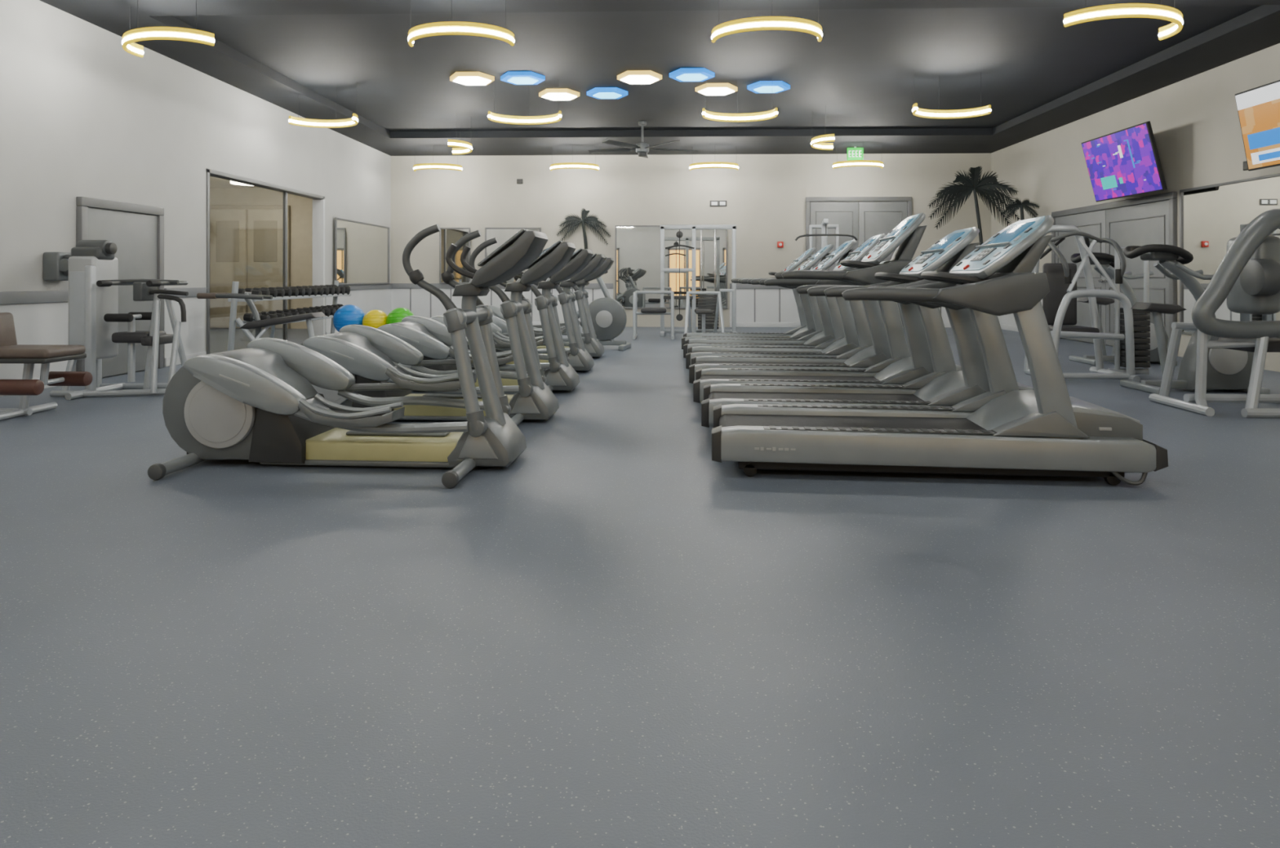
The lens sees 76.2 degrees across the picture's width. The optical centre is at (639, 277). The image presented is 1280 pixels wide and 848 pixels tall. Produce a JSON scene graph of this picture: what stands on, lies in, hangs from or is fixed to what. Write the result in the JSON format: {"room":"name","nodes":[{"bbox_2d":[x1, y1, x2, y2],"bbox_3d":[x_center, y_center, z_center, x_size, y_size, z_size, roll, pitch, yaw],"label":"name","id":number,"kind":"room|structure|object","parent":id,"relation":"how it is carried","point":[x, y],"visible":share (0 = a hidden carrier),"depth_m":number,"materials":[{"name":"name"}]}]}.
{"room":"gym","nodes":[
{"label":"gym","id":0,"kind":"room"},
{"bbox_2d":[0,0,391,377],"bbox_3d":[-5.464,-0.740,6.922,0.150,3.480,19.500,0,0,2],"label":"wall","id":1,"kind":"structure","parent":0,"point":[82,114],"depth_m":8.50,"materials":[{"name":"paint"}]},
{"bbox_2d":[0,290,68,396],"bbox_3d":[-5.510,0.560,2.431,0.035,0.880,10.520,0,0,2],"label":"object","id":2,"kind":"structure","parent":1,"relation":"attached to","point":[40,317],"depth_m":7.26,"materials":[{"name":"paint"}]},
{"bbox_2d":[43,252,71,280],"bbox_3d":[-5.247,-0.100,7.466,0.250,0.260,0.260,0,0,2],"label":"paper towel dispenser","id":3,"kind":"object","parent":1,"relation":"attached to","point":[55,264],"visible":0.51,"depth_m":7.34,"materials":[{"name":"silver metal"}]},
{"bbox_2d":[75,196,164,377],"bbox_3d":[-5.298,0.115,8.398,0.090,1.770,1.280,0,0,2],"label":"door","id":4,"kind":"structure","parent":1,"relation":"in","point":[139,238],"depth_m":8.46,"materials":[{"name":"grey wood"}]},
{"bbox_2d":[164,287,206,367],"bbox_3d":[-5.291,0.560,9.518,0.035,0.880,0.800,0,0,2],"label":"trim","id":5,"kind":"structure","parent":1,"relation":"attached to","point":[192,331],"depth_m":9.60,"materials":[{"name":"paint"}]},
{"bbox_2d":[206,168,324,354],"bbox_3d":[-5.319,-0.165,11.690,0.185,2.330,3.440,0,0,2],"label":"door frame","id":6,"kind":"structure","parent":1,"relation":"in","point":[318,201],"depth_m":12.20,"materials":[{"name":"paint"}]},
{"bbox_2d":[325,283,391,334],"bbox_3d":[-5.120,0.560,15.060,0.035,0.880,3.210,0,0,2],"label":"trim","id":7,"kind":"structure","parent":1,"relation":"attached to","point":[369,297],"depth_m":15.30,"materials":[{"name":"paint"}]},
{"bbox_2d":[334,217,389,284],"bbox_3d":[-5.082,-0.440,15.064,0.030,1.140,2.660,0,0,2],"label":"wall mirror","id":8,"kind":"object","parent":1,"relation":"attached to","point":[362,250],"visible":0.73,"depth_m":14.90,"materials":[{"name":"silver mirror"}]},
{"bbox_2d":[209,176,260,187],"bbox_3d":[-7.593,-1.800,12.491,4.450,0.100,7.300,0,0,2],"label":"ceiling","id":9,"kind":"structure","parent":0,"point":[215,182],"depth_m":15.42,"materials":[{"name":"beige paint"}]},
{"bbox_2d":[230,180,253,186],"bbox_3d":[-6.955,-1.705,14.522,0.600,0.090,0.600,0,0,2],"label":"ceiling lamp","id":10,"kind":"object","parent":9,"relation":"attached to","point":[231,182],"depth_m":14.50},
{"bbox_2d":[209,187,312,328],"bbox_3d":[-7.593,-0.375,12.491,4.450,2.750,7.300,0,0,2],"label":"wall","id":11,"kind":"structure","parent":0,"point":[301,207],"depth_m":15.92,"materials":[{"name":"beige paint"}]},
{"bbox_2d":[209,205,290,328],"bbox_3d":[-7.614,-0.200,15.863,1.600,2.400,0.140,0,0,2],"label":"door","id":12,"kind":"structure","parent":11,"relation":"in","point":[246,242],"depth_m":15.80,"materials":[{"name":"beige paint"}]},
{"bbox_2d":[0,326,1279,847],"bbox_3d":[-1.566,1.050,6.802,16.850,0.100,19.800,0,0,2],"label":"floor","id":13,"kind":"structure","parent":0,"point":[616,633],"depth_m":2.22,"materials":[{"name":"rubber"}]},
{"bbox_2d":[0,312,92,420],"bbox_3d":[-4.560,0.627,5.894,0.880,0.738,0.600,0,0,2],"label":"bench","id":14,"kind":"object","parent":13,"relation":"on","point":[11,352],"visible":1,"depth_m":5.86,"materials":[{"name":"brown leather"}]},
{"bbox_2d":[49,240,188,399],"bbox_3d":[-4.390,0.338,6.989,1.053,1.325,0.653,0,0,-4],"label":"machine","id":15,"kind":"object","parent":13,"relation":"on","point":[94,317],"visible":0.98,"depth_m":6.93,"materials":[{"name":"white metal"}]},
{"bbox_2d":[196,292,326,339],"bbox_3d":[-4.126,0.579,8.932,1.300,0.829,0.560,0,0,2],"label":"bench","id":16,"kind":"object","parent":13,"relation":"on","point":[257,323],"visible":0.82,"depth_m":8.81,"materials":[{"name":"silver metal"}]},
{"bbox_2d":[226,280,351,351],"bbox_3d":[-4.630,0.524,11.248,0.550,0.953,3.067,0,0,2],"label":"dumbbell rack","id":17,"kind":"object","parent":13,"relation":"on","point":[335,291],"visible":0.62,"depth_m":10.62,"materials":[{"name":"white metal"}]},
{"bbox_2d":[147,223,548,488],"bbox_3d":[-1.523,0.362,4.455,2.008,1.272,1.100,0,0,4],"label":"elliptical trainer","id":18,"kind":"object","parent":13,"relation":"on","point":[259,402],"visible":1,"depth_m":4.25,"materials":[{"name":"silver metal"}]},
{"bbox_2d":[299,237,576,426],"bbox_3d":[-1.476,0.362,5.822,2.008,1.272,1.100,0,0,3],"label":"elliptical trainer","id":19,"kind":"object","parent":13,"relation":"on","point":[366,352],"visible":0.53,"depth_m":5.62,"materials":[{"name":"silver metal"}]},
{"bbox_2d":[377,247,593,391],"bbox_3d":[-1.431,0.362,7.271,2.008,1.272,1.100,0,0,3],"label":"elliptical trainer","id":20,"kind":"object","parent":13,"relation":"on","point":[432,338],"visible":0.45,"depth_m":7.05,"materials":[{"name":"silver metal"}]},
{"bbox_2d":[430,253,605,371],"bbox_3d":[-1.385,0.362,8.770,2.008,1.272,1.100,0,0,3],"label":"elliptical trainer","id":21,"kind":"object","parent":13,"relation":"on","point":[580,359],"visible":0.24,"depth_m":8.55,"materials":[{"name":"silver metal"}]},
{"bbox_2d":[485,257,613,357],"bbox_3d":[-1.339,0.362,10.270,2.008,1.272,1.100,0,0,3],"label":"elliptical trainer","id":22,"kind":"object","parent":13,"relation":"on","point":[594,348],"visible":0.26,"depth_m":10.04,"materials":[{"name":"silver metal"}]},
{"bbox_2d":[557,271,631,351],"bbox_3d":[-0.704,0.370,11.458,1.080,1.260,0.560,0,0,10],"label":"exercise bike","id":23,"kind":"object","parent":13,"relation":"on","point":[608,316],"visible":0.48,"depth_m":11.36,"materials":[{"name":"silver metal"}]},
{"bbox_2d":[632,290,674,339],"bbox_3d":[0.227,0.611,13.499,0.676,0.772,0.900,0,0,2],"label":"station","id":24,"kind":"object","parent":13,"relation":"on","point":[644,311],"visible":1,"depth_m":13.30,"materials":[{"name":"white metal"}]},
{"bbox_2d":[660,224,737,336],"bbox_3d":[1.016,0.040,14.275,1.330,1.920,1.000,0,0,2],"label":"cable machine","id":25,"kind":"object","parent":13,"relation":"on","point":[709,318],"visible":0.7,"depth_m":14.24,"materials":[{"name":"white metal"}]},
{"bbox_2d":[684,291,724,333],"bbox_3d":[1.027,0.612,13.163,0.650,0.774,0.925,0,0,2],"label":"weight bench","id":26,"kind":"object","parent":13,"relation":"on","point":[719,307],"visible":0.63,"depth_m":13.15,"materials":[{"name":"white metal"}]},
{"bbox_2d":[681,247,816,349],"bbox_3d":[1.628,0.308,10.679,2.141,1.383,0.868,0,0,5],"label":"treadmill","id":27,"kind":"object","parent":13,"relation":"on","point":[807,326],"visible":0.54,"depth_m":10.38,"materials":[{"name":"silver metal"}]},
{"bbox_2d":[683,244,835,358],"bbox_3d":[1.594,0.308,9.579,2.141,1.383,0.868,0,0,5],"label":"treadmill","id":28,"kind":"object","parent":13,"relation":"on","point":[824,333],"visible":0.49,"depth_m":9.30,"materials":[{"name":"silver metal"}]},
{"bbox_2d":[685,239,859,368],"bbox_3d":[1.560,0.308,8.480,2.141,1.383,0.868,0,0,5],"label":"treadmill","id":29,"kind":"object","parent":13,"relation":"on","point":[846,340],"visible":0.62,"depth_m":8.28,"materials":[{"name":"silver metal"}]},
{"bbox_2d":[688,233,909,383],"bbox_3d":[1.527,0.308,7.377,2.141,1.383,0.868,0,0,5],"label":"treadmill","id":30,"kind":"object","parent":13,"relation":"on","point":[873,348],"visible":0.5,"depth_m":7.07,"materials":[{"name":"silver metal"}]},
{"bbox_2d":[795,218,857,270],"bbox_3d":[3.152,0.010,13.901,1.026,1.980,0.980,0,0,10],"label":"machine","id":31,"kind":"object","parent":13,"relation":"on","point":[824,226],"visible":0.12,"depth_m":14.07,"materials":[{"name":"white metal"}]},
{"bbox_2d":[693,213,961,403],"bbox_3d":[1.496,0.259,6.301,2.141,1.481,0.868,0,0,5],"label":"treadmill","id":32,"kind":"object","parent":13,"relation":"on","point":[904,366],"visible":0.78,"depth_m":6.07,"materials":[{"name":"silver metal"}]},
{"bbox_2d":[701,226,1033,427],"bbox_3d":[1.482,0.343,5.316,2.141,1.314,0.868,0,0,6],"label":"treadmill","id":33,"kind":"object","parent":13,"relation":"on","point":[947,386],"visible":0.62,"depth_m":5.21,"materials":[{"name":"silver metal"}]},
{"bbox_2d":[711,215,1168,485],"bbox_3d":[1.464,0.343,4.372,2.141,1.314,0.868,0,0,6],"label":"treadmill","id":34,"kind":"object","parent":13,"relation":"on","point":[1005,429],"visible":1,"depth_m":3.99,"materials":[{"name":"silver metal"}]},
{"bbox_2d":[928,166,1019,245],"bbox_3d":[5.988,-0.480,14.476,1.744,2.967,0.319,0,0,-3],"label":"palm tree","id":35,"kind":"object","parent":13,"relation":"on","point":[973,183],"visible":0.91,"depth_m":14.51,"materials":[{"name":"green plant"}]},
{"bbox_2d":[1000,198,1040,221],"bbox_3d":[6.417,-0.172,13.759,0.674,2.348,0.140,0,0,2],"label":"palm tree","id":36,"kind":"object","parent":13,"relation":"on","point":[1017,205],"visible":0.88,"depth_m":13.75,"materials":[{"name":"green plant"}]},
{"bbox_2d":[1023,225,1150,382],"bbox_3d":[4.549,0.233,8.163,1.181,1.543,0.801,0,0,2],"label":"machine","id":37,"kind":"object","parent":13,"relation":"on","point":[1131,344],"visible":0.81,"depth_m":8.15,"materials":[{"name":"white metal"}]},
{"bbox_2d":[1068,252,1177,365],"bbox_3d":[5.580,0.357,9.532,1.035,1.287,0.600,0,0,2],"label":"exercise bike","id":38,"kind":"object","parent":13,"relation":"on","point":[1106,261],"visible":0.48,"depth_m":9.45,"materials":[{"name":"grey plastic"}]},
{"bbox_2d":[1120,244,1270,394],"bbox_3d":[4.827,0.357,7.204,1.035,1.287,0.600,0,0,2],"label":"exercise machine","id":39,"kind":"object","parent":13,"relation":"on","point":[1227,369],"visible":0.8,"depth_m":7.10,"materials":[{"name":"grey plastic"}]},
{"bbox_2d":[1148,208,1279,417],"bbox_3d":[4.574,0.251,6.191,1.007,1.506,0.783,0,0,2],"label":"machine","id":40,"kind":"object","parent":13,"relation":"on","point":[1247,276],"visible":1,"depth_m":5.99,"materials":[{"name":"silver metal"}]},
{"bbox_3d":[-3.627,0.904,11.317,1.350,0.192,0.423,0,0,2],"label":"ball rack","id":41,"kind":"object","parent":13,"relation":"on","visible":0},
{"bbox_2d":[333,304,364,331],"bbox_3d":[-4.032,0.592,11.330,0.438,0.430,0.438,0,0,2],"label":"exercise ball","id":42,"kind":"object","parent":41,"relation":"on","point":[348,314],"visible":0.69,"depth_m":11.17,"materials":[{"name":"blue rubber"}]},
{"bbox_2d":[361,309,386,328],"bbox_3d":[-3.662,0.627,11.319,0.368,0.360,0.368,0,0,2],"label":"exercise ball","id":43,"kind":"object","parent":41,"relation":"on","point":[375,318],"visible":0.55,"depth_m":11.18,"materials":[{"name":"yellow rubber"}]},
{"bbox_2d":[386,307,413,324],"bbox_3d":[-3.312,0.612,11.308,0.398,0.390,0.398,0,0,2],"label":"exercise ball","id":44,"kind":"object","parent":41,"relation":"on","point":[397,315],"visible":0.37,"depth_m":11.17,"materials":[{"name":"green rubber"}]},
{"bbox_2d":[39,0,1279,155],"bbox_3d":[0.658,-2.630,6.733,12.400,0.300,19.800,0,0,2],"label":"ceiling","id":45,"kind":"structure","parent":0,"point":[322,60],"depth_m":9.72,"materials":[{"name":"paint"}]},
{"bbox_2d":[121,0,214,57],"bbox_3d":[-4.280,-2.263,7.231,0.982,0.435,0.389,0,0,24],"label":"light","id":46,"kind":"object","parent":45,"relation":"hanging from","point":[129,37],"visible":1,"depth_m":7.07,"materials":[{"name":"plastic"}]},
{"bbox_2d":[288,113,358,128],"bbox_3d":[-4.182,-2.322,10.989,0.962,0.555,0.382,0,0,10],"label":"light","id":47,"kind":"object","parent":45,"relation":"hanging from","point":[319,123],"visible":1,"depth_m":11.09,"materials":[{"name":"plastic"}]},
{"bbox_2d":[413,146,462,171],"bbox_3d":[-3.901,-2.263,15.573,0.942,0.435,0.374,0,0,2],"label":"light","id":48,"kind":"object","parent":45,"relation":"hanging from","point":[423,166],"visible":0.99,"depth_m":15.44,"materials":[{"name":"plastic"}]},
{"bbox_2d":[448,120,472,154],"bbox_3d":[-2.888,-2.322,13.196,0.350,0.555,0.882,0,0,-8],"label":"light","id":49,"kind":"object","parent":45,"relation":"hanging from","point":[464,147],"visible":1,"depth_m":13.01,"materials":[{"name":"plastic"}]},
{"bbox_2d":[407,0,515,47],"bbox_3d":[-1.583,-2.263,7.047,0.942,0.435,0.374,0,0,2],"label":"light","id":50,"kind":"object","parent":45,"relation":"hanging from","point":[449,28],"visible":1,"depth_m":6.91,"materials":[{"name":"plastic"}]},
{"bbox_2d":[449,71,494,85],"bbox_3d":[-2.175,-2.569,10.572,0.502,0.062,0.580,0,0,-28],"label":"ceiling light","id":51,"kind":"object","parent":45,"relation":"attached to","point":[467,78],"visible":1,"depth_m":10.47,"materials":[{"name":"white plastic"}]},
{"bbox_2d":[500,71,545,84],"bbox_3d":[-1.515,-2.569,10.552,0.502,0.062,0.580,0,0,-28],"label":"ceiling light","id":52,"kind":"object","parent":45,"relation":"attached to","point":[526,77],"visible":1,"depth_m":10.45,"materials":[{"name":"blue plastic"}]},
{"bbox_2d":[487,79,561,124],"bbox_3d":[-1.488,-2.322,10.756,0.962,0.555,0.382,0,0,2],"label":"light","id":53,"kind":"object","parent":45,"relation":"hanging from","point":[519,120],"visible":0.99,"depth_m":10.85,"materials":[{"name":"plastic"}]},
{"bbox_2d":[538,88,579,100],"bbox_3d":[-1.136,-2.569,11.491,0.502,0.062,0.580,0,0,-28],"label":"ceiling light","id":54,"kind":"object","parent":45,"relation":"attached to","point":[549,94],"visible":1,"depth_m":11.38,"materials":[{"name":"white plastic"}]},
{"bbox_2d":[550,146,599,171],"bbox_3d":[-1.262,-2.263,15.491,0.942,0.435,0.374,0,0,2],"label":"light","id":55,"kind":"object","parent":45,"relation":"hanging from","point":[564,165],"visible":1,"depth_m":15.36,"materials":[{"name":"plastic"}]},
{"bbox_2d":[586,87,627,99],"bbox_3d":[-0.458,-2.569,11.420,0.502,0.062,0.580,0,0,-28],"label":"ceiling light","id":56,"kind":"object","parent":45,"relation":"attached to","point":[600,93],"visible":1,"depth_m":11.31,"materials":[{"name":"blue plastic"}]},
{"bbox_2d":[617,70,662,84],"bbox_3d":[-0.005,-2.569,10.505,0.502,0.062,0.580,0,0,-28],"label":"ceiling light","id":57,"kind":"object","parent":45,"relation":"attached to","point":[631,77],"visible":1,"depth_m":10.39,"materials":[{"name":"white plastic"}]},
{"bbox_2d":[588,120,697,158],"bbox_3d":[0.042,-2.310,13.676,1.849,0.580,1.761,0,0,2],"label":"ceiling fan","id":58,"kind":"object","parent":45,"relation":"hanging from","point":[642,148],"depth_m":13.55,"materials":[{"name":"grey metal"}]},
{"bbox_2d":[669,67,715,81],"bbox_3d":[0.661,-2.569,10.384,0.502,0.062,0.580,0,0,-28],"label":"ceiling light","id":59,"kind":"object","parent":45,"relation":"attached to","point":[683,74],"visible":1,"depth_m":10.28,"materials":[{"name":"blue plastic"}]},
{"bbox_2d":[688,161,738,170],"bbox_3d":[1.407,-2.263,15.409,0.942,0.435,0.374,0,0,2],"label":"light","id":60,"kind":"object","parent":45,"relation":"hanging from","point":[712,164],"visible":1,"depth_m":15.28,"materials":[{"name":"plastic"}]},
{"bbox_2d":[695,83,737,95],"bbox_3d":[1.046,-2.569,11.173,0.502,0.062,0.580,0,0,-28],"label":"ceiling light","id":61,"kind":"object","parent":45,"relation":"attached to","point":[707,89],"visible":0.95,"depth_m":11.06,"materials":[{"name":"white plastic"}]},
{"bbox_2d":[702,80,777,122],"bbox_3d":[1.277,-2.322,10.571,0.962,0.555,0.382,0,0,2],"label":"light","id":62,"kind":"object","parent":45,"relation":"hanging from","point":[761,116],"visible":1,"depth_m":10.67,"materials":[{"name":"plastic"}]},
{"bbox_2d":[711,0,822,42],"bbox_3d":[1.094,-2.263,6.915,0.962,0.435,0.382,0,0,2],"label":"light","id":63,"kind":"object","parent":45,"relation":"hanging from","point":[762,23],"visible":1,"depth_m":6.78,"materials":[{"name":"plastic"}]},
{"bbox_2d":[746,80,790,93],"bbox_3d":[1.742,-2.569,11.052,0.502,0.062,0.580,0,0,-28],"label":"ceiling light","id":64,"kind":"object","parent":45,"relation":"attached to","point":[762,86],"visible":1,"depth_m":10.93,"materials":[{"name":"blue plastic"}]},
{"bbox_2d":[810,115,834,150],"bbox_3d":[2.839,-2.322,12.719,0.350,0.555,0.882,0,0,12],"label":"light","id":65,"kind":"object","parent":45,"relation":"hanging from","point":[817,142],"visible":1,"depth_m":12.59,"materials":[{"name":"plastic"}]},
{"bbox_2d":[847,146,863,160],"bbox_3d":[4.080,-2.350,15.478,0.300,0.260,0.066,0,0,2],"label":"exit sign","id":66,"kind":"object","parent":45,"relation":"hanging from","point":[853,153],"visible":0.96,"depth_m":15.45,"materials":[{"name":"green plastic"}]},
{"bbox_2d":[832,160,883,168],"bbox_3d":[4.091,-2.263,15.176,0.942,0.435,0.374,0,0,2],"label":"light","id":67,"kind":"object","parent":45,"relation":"hanging from","point":[854,162],"visible":1,"depth_m":15.04,"materials":[{"name":"plastic"}]},
{"bbox_2d":[911,70,991,119],"bbox_3d":[3.871,-2.322,10.340,1.002,0.555,0.397,0,0,-6],"label":"light","id":68,"kind":"object","parent":45,"relation":"hanging from","point":[981,111],"visible":1,"depth_m":10.44,"materials":[{"name":"plastic"}]},
{"bbox_2d":[1063,0,1183,40],"bbox_3d":[4.059,-2.263,6.654,1.122,0.435,0.444,0,0,-20],"label":"light","id":69,"kind":"object","parent":45,"relation":"hanging from","point":[1161,11],"visible":1,"depth_m":6.47,"materials":[{"name":"plastic"}]},
{"bbox_2d":[391,153,991,327],"bbox_3d":[0.962,-0.740,16.553,12.400,3.480,0.150,0,0,2],"label":"wall","id":70,"kind":"structure","parent":0,"point":[766,197],"depth_m":16.49,"materials":[{"name":"beige paint"}]},
{"bbox_2d":[439,227,470,284],"bbox_3d":[-3.755,-0.440,16.569,0.630,1.140,0.030,0,0,2],"label":"wall mirror","id":71,"kind":"object","parent":70,"relation":"attached to","point":[447,236],"visible":0.66,"depth_m":16.57,"materials":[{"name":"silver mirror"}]},
{"bbox_2d":[391,283,613,326],"bbox_3d":[-2.814,0.560,16.577,4.550,0.880,0.035,0,0,2],"label":"trim","id":72,"kind":"structure","parent":70,"relation":"attached to","point":[411,296],"depth_m":16.61,"materials":[{"name":"paint"}]},
{"bbox_2d":[484,227,541,283],"bbox_3d":[-2.571,-0.440,16.532,1.140,1.140,0.030,0,0,2],"label":"wall mirror","id":73,"kind":"object","parent":70,"relation":"attached to","point":[502,235],"visible":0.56,"depth_m":16.54,"materials":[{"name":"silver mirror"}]},
{"bbox_2d":[516,178,522,183],"bbox_3d":[-2.439,-1.950,16.573,0.120,0.100,0.020,0,0,2],"label":"wall thermostat","id":74,"kind":"object","parent":70,"relation":"attached to","point":[518,180],"visible":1,"depth_m":16.56,"materials":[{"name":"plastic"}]},
{"bbox_2d":[556,208,611,248],"bbox_3d":[-1.135,-0.691,16.423,1.141,1.410,0.090,0,0,2],"label":"palm tree","id":75,"kind":"object","parent":70,"relation":"attached to","point":[575,220],"visible":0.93,"depth_m":16.42,"materials":[{"name":"green plant"}]},
{"bbox_2d":[615,225,727,308],"bbox_3d":[0.628,-0.210,16.443,2.260,1.680,0.030,0,0,2],"label":"wall mirror","id":76,"kind":"object","parent":70,"relation":"attached to","point":[637,247],"visible":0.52,"depth_m":16.45,"materials":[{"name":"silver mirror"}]},
{"bbox_2d":[710,200,726,206],"bbox_3d":[1.579,-1.490,16.447,0.340,0.120,0.025,0,0,2],"label":"wall sign","id":77,"kind":"object","parent":70,"relation":"attached to","point":[713,203],"visible":1,"depth_m":16.44,"materials":[{"name":"plastic"}]},
{"bbox_2d":[729,283,800,327],"bbox_3d":[2.558,0.560,16.411,1.500,0.880,0.035,0,0,2],"label":"trim","id":78,"kind":"structure","parent":70,"relation":"attached to","point":[757,305],"depth_m":16.41,"materials":[{"name":"paint"}]},
{"bbox_2d":[777,241,783,247],"bbox_3d":[2.817,-0.660,16.386,0.120,0.120,0.070,0,0,2],"label":"fire alarm","id":79,"kind":"object","parent":70,"relation":"attached to","point":[780,244],"visible":1,"depth_m":16.37,"materials":[{"name":"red plastic"}]},
{"bbox_2d":[805,196,911,327],"bbox_3d":[4.376,-0.305,16.328,2.100,2.610,0.090,0,0,2],"label":"door","id":80,"kind":"structure","parent":70,"relation":"in","point":[877,215],"depth_m":16.34,"materials":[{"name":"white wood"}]},
{"bbox_2d":[938,306,951,327],"bbox_3d":[6.256,0.560,16.297,1.500,0.880,0.035,0,0,2],"label":"trim","id":81,"kind":"structure","parent":70,"relation":"attached to","point":[943,311],"depth_m":16.31,"materials":[{"name":"paint"}]},
{"bbox_2d":[991,43,1279,372],"bbox_3d":[6.780,-0.740,6.544,0.150,3.480,19.500,0,0,2],"label":"wall","id":82,"kind":"structure","parent":0,"point":[1194,120],"depth_m":10.51,"materials":[{"name":"beige paint"}]},
{"bbox_2d":[997,299,1042,332],"bbox_3d":[6.950,0.560,15.018,0.035,0.880,2.550,0,0,2],"label":"trim","id":83,"kind":"structure","parent":82,"relation":"attached to","point":[1007,322],"depth_m":15.43,"materials":[{"name":"paint"}]},
{"bbox_2d":[1051,191,1177,351],"bbox_3d":[6.829,-0.045,11.995,0.090,2.090,3.260,0,0,2],"label":"door","id":84,"kind":"structure","parent":82,"relation":"in","point":[1153,223],"depth_m":11.44,"materials":[{"name":"grey wood"}]},
{"bbox_2d":[1080,120,1167,202],"bbox_3d":[6.549,-1.506,10.878,0.531,0.859,1.590,0,0,2],"label":"television","id":85,"kind":"object","parent":82,"relation":"attached to","point":[1125,162],"visible":1,"depth_m":10.74,"materials":[{"name":"glowing display screen"},{"name":"dark plastic"}]},
{"bbox_2d":[1179,173,1279,338],"bbox_3d":[6.709,-0.195,7.146,0.030,1.810,6.260,0,0,2],"label":"wall mirror","id":86,"kind":"object","parent":82,"relation":"attached to","point":[1211,215],"visible":0.59,"depth_m":9.60,"materials":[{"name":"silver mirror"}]},
{"bbox_2d":[1243,160,1248,170],"bbox_3d":[6.771,-1.250,8.995,0.020,0.100,0.340,0,0,2],"label":"wall sign","id":87,"kind":"object","parent":82,"relation":"attached to","point":[1245,163],"visible":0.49,"depth_m":9.12,"materials":[{"name":"plastic"}]},
{"bbox_2d":[1235,80,1279,171],"bbox_3d":[6.472,-1.524,7.829,0.504,0.816,1.490,0,0,2],"label":"television","id":88,"kind":"object","parent":82,"relation":"attached to","point":[1258,108],"visible":1,"depth_m":8.28,"materials":[{"name":"multicoloured glass"}]}
]}

